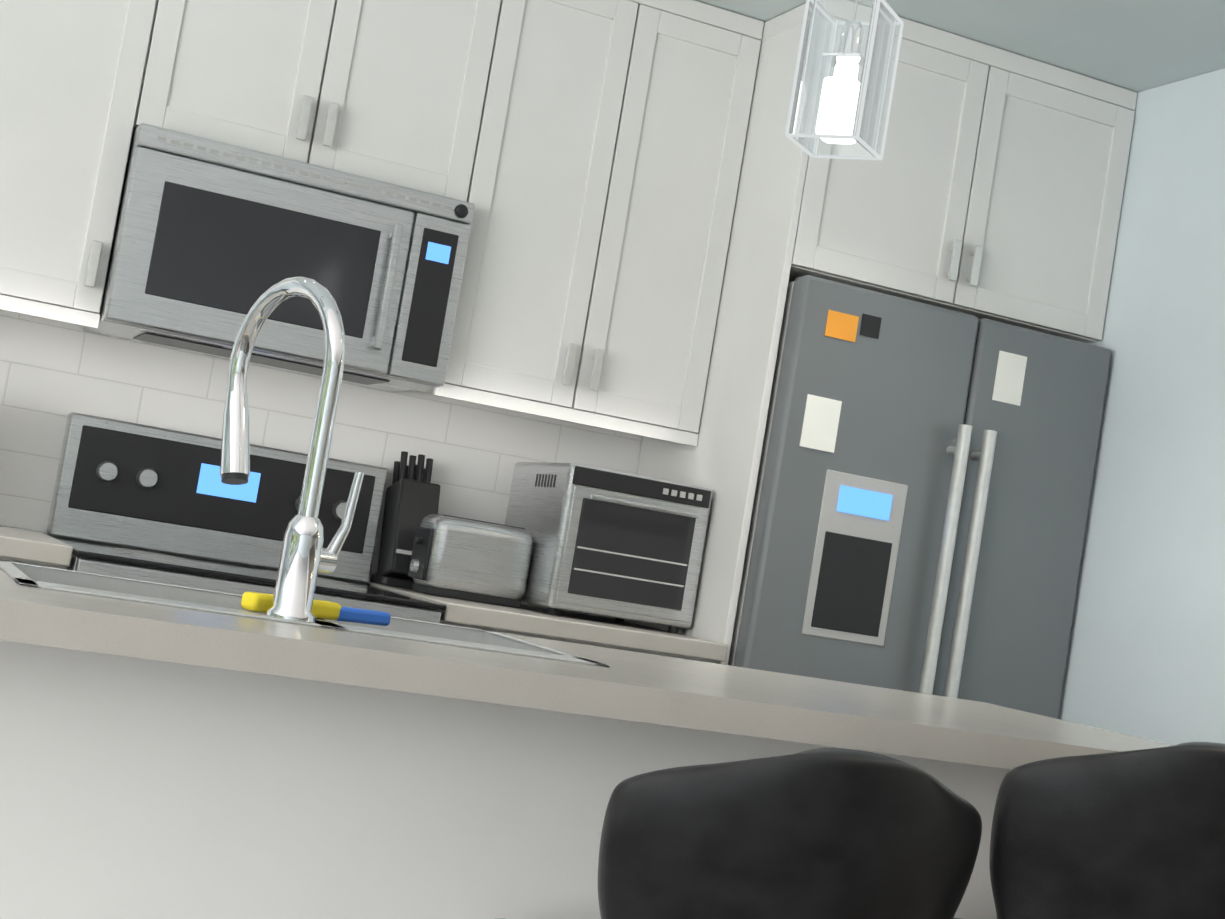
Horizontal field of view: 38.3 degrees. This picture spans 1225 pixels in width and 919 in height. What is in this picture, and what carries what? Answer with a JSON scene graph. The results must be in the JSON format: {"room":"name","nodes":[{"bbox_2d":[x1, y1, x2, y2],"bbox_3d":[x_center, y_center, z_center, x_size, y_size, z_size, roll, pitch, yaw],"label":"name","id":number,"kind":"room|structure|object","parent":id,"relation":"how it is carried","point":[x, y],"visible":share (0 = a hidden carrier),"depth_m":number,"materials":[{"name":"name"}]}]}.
{"room":"kitchen","nodes":[
{"label":"kitchen","id":0,"kind":"room"},
{"bbox_2d":[1,392,642,617],"bbox_3d":[-1.907,-0.248,3.859,6.500,2.459,0.120,11,-4,-23],"label":"wall","id":1,"kind":"structure","parent":0,"point":[371,581],"depth_m":4.51,"materials":[{"name":"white paint"}]},
{"bbox_2d":[0,0,191,328],"bbox_3d":[-1.261,-0.860,3.872,0.525,1.043,0.348,11,-4,-23],"label":"upper cabinet","id":2,"kind":"object","parent":1,"relation":"attached to","point":[78,78],"depth_m":3.74,"materials":[{"name":"white wood"}]},
{"bbox_2d":[0,310,641,617],"bbox_3d":[-0.986,-0.019,4.183,2.256,0.484,0.002,11,-4,-23],"label":"backsplash","id":3,"kind":"structure","parent":1,"relation":"attached to","point":[53,374],"depth_m":4.24,"materials":[{"name":"white tile"}]},
{"bbox_2d":[172,0,511,211],"bbox_3d":[-0.698,-0.963,4.109,0.760,0.628,0.348,11,-4,-23],"label":"upper cabinet","id":4,"kind":"object","parent":1,"relation":"attached to","point":[397,92],"depth_m":3.98,"materials":[{"name":"white wood"}]},
{"bbox_2d":[83,123,473,391],"bbox_3d":[-0.763,-0.437,4.028,0.754,0.429,0.453,11,-4,-23],"label":"over-the-range microwave","id":5,"kind":"object","parent":4,"relation":"attached to","point":[213,241],"visible":1,"depth_m":3.85,"materials":[{"name":"silver metal"}]},
{"bbox_2d":[414,0,763,439],"bbox_3d":[-0.105,-0.640,4.361,0.736,1.043,0.348,11,-4,-23],"label":"upper cabinet","id":6,"kind":"object","parent":1,"relation":"attached to","point":[584,156],"depth_m":4.21,"materials":[{"name":"white wood"}]},
{"bbox_2d":[696,0,1224,91],"bbox_3d":[-1.300,-1.712,2.821,6.300,0.490,2.448,11,-4,-23],"label":"ceiling","id":7,"kind":"structure","parent":0,"point":[1137,45],"depth_m":4.12,"materials":[{"name":"paint"}]},
{"bbox_2d":[785,0,903,159],"bbox_3d":[0.385,-0.822,2.609,0.115,0.742,0.115,7,-4,28],"label":"pendant light","id":8,"kind":"object","parent":7,"relation":"hanging from","point":[843,105],"visible":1,"depth_m":2.58,"materials":[{"name":"clear glass"}]},
{"bbox_2d":[1058,68,1224,744],"bbox_3d":[2.040,0.418,4.183,1.540,2.459,2.359,11,-4,-23],"label":"wall","id":9,"kind":"structure","parent":0,"point":[1146,655],"depth_m":4.17,"materials":[{"name":"grey paint"}]},
{"bbox_2d":[1137,68,1222,92],"bbox_3d":[1.846,-1.117,4.108,0.601,0.490,2.330,11,-4,-23],"label":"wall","id":10,"kind":"structure","parent":0,"point":[1180,80],"depth_m":4.30,"materials":[{"name":"paint"}]},
{"bbox_3d":[1.188,1.385,1.285,11.100,0.080,7.450,11,-4,-23],"label":"floor","id":11,"kind":"structure","parent":0,"visible":0},
{"bbox_2d":[0,557,66,569],"bbox_3d":[-1.472,0.605,3.629,0.462,0.890,0.648,11,-4,-23],"label":"base cabinet","id":12,"kind":"object","parent":11,"relation":"on","point":[1,558],"depth_m":3.44,"materials":[{"name":"white wood"}]},
{"bbox_2d":[0,525,72,568],"bbox_3d":[-1.549,0.117,3.573,0.813,0.040,0.670,11,-4,-23],"label":"countertop","id":13,"kind":"structure","parent":12,"relation":"on","point":[16,544],"depth_m":3.41,"materials":[{"name":"beige stone"}]},
{"bbox_2d":[47,412,446,623],"bbox_3d":[-0.864,0.554,3.821,0.758,1.210,0.746,11,-4,-23],"label":"range","id":14,"kind":"object","parent":11,"relation":"on","point":[120,486],"visible":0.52,"depth_m":4.07,"materials":[{"name":"silver metal"}]},
{"bbox_2d":[0,613,1034,918],"bbox_3d":[-0.459,0.682,2.208,2.584,0.890,0.764,11,-4,-23],"label":"kitchen island","id":15,"kind":"object","parent":11,"relation":"on","point":[290,747],"depth_m":2.09,"materials":[{"name":"grey stone"}]},
{"bbox_2d":[0,573,1173,760],"bbox_3d":[-0.384,0.224,2.237,2.620,0.040,0.780,11,-4,-23],"label":"island countertop","id":16,"kind":"structure","parent":15,"relation":"on","point":[692,688],"depth_m":2.21,"materials":[{"name":"beige stone"}]},
{"bbox_2d":[220,277,363,620],"bbox_3d":[-0.403,-0.019,2.227,0.156,0.425,0.237,11,-4,-23],"label":"faucet","id":17,"kind":"object","parent":16,"relation":"on","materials":[{"name":"silver metal"}]},
{"bbox_2d":[0,560,615,684],"bbox_3d":[-0.440,0.301,2.322,0.730,0.205,0.460,11,-4,-23],"label":"sink","id":18,"kind":"object","parent":16,"relation":"in","point":[372,633],"depth_m":2.08,"materials":[{"name":"silver metal"}]},
{"bbox_2d":[440,621,611,647],"bbox_3d":[-0.386,0.812,4.089,0.392,0.890,0.648,11,-4,-23],"label":"base cabinet","id":19,"kind":"object","parent":11,"relation":"on","point":[441,622],"depth_m":3.84,"materials":[{"name":"white wood"}]},
{"bbox_2d":[368,581,727,661],"bbox_3d":[-0.176,0.378,4.154,0.673,0.040,0.670,11,-4,-23],"label":"countertop","id":20,"kind":"structure","parent":19,"relation":"on","point":[534,621],"depth_m":3.88,"materials":[{"name":"beige stone"}]},
{"bbox_2d":[371,451,440,588],"bbox_3d":[-0.492,0.147,4.283,0.100,0.327,0.178,11,-4,-23],"label":"knife block","id":21,"kind":"object","parent":20,"relation":"on","point":[412,496],"visible":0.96,"depth_m":4.24,"materials":[{"name":"black plastic"}]},
{"bbox_2d":[408,513,532,607],"bbox_3d":[-0.338,0.234,4.128,0.270,0.186,0.150,11,-4,-23],"label":"toaster","id":22,"kind":"object","parent":20,"relation":"on","point":[469,559],"visible":1,"depth_m":4.06,"materials":[{"name":"silver metal"}]},
{"bbox_2d":[505,462,711,633],"bbox_3d":[-0.023,0.209,4.240,0.371,0.350,0.429,11,-4,-23],"label":"toaster oven","id":23,"kind":"object","parent":20,"relation":"on","point":[619,546],"visible":0.96,"depth_m":4.08,"materials":[{"name":"silver metal"}]},
{"bbox_2d":[619,649,715,662],"bbox_3d":[-0.132,0.860,4.196,0.395,0.890,0.648,11,-4,-23],"label":"base cabinet","id":24,"kind":"object","parent":11,"relation":"on","point":[634,650],"depth_m":3.97,"materials":[{"name":"white wood"}]},
{"bbox_2d":[598,748,981,918],"bbox_3d":[0.086,0.745,1.988,0.468,0.910,0.502,11,-4,-23],"label":"bar stool","id":25,"kind":"object","parent":11,"relation":"on","point":[830,833],"visible":1,"depth_m":1.77,"materials":[{"name":"black leather"}]},
{"bbox_2d":[613,0,1136,664],"bbox_3d":[0.596,0.201,4.485,0.917,2.458,0.676,11,-4,-23],"label":"tall cabinet","id":26,"kind":"object","parent":11,"relation":"on","point":[989,184],"visible":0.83,"depth_m":4.24,"materials":[{"name":"white wood"}]},
{"bbox_2d":[728,275,1110,718],"bbox_3d":[0.576,0.532,4.406,0.877,1.790,0.749,11,-4,-23],"label":"refrigerator","id":27,"kind":"object","parent":11,"relation":"on","point":[919,516],"visible":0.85,"depth_m":4.11,"materials":[{"name":"grey metal"}]},
{"bbox_2d":[953,742,1224,918],"bbox_3d":[0.532,0.798,2.165,0.468,0.970,0.501,11,-4,-23],"label":"bar stool","id":28,"kind":"object","parent":11,"relation":"on","point":[1136,834],"visible":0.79,"depth_m":1.96,"materials":[{"name":"black leather"}]}
]}

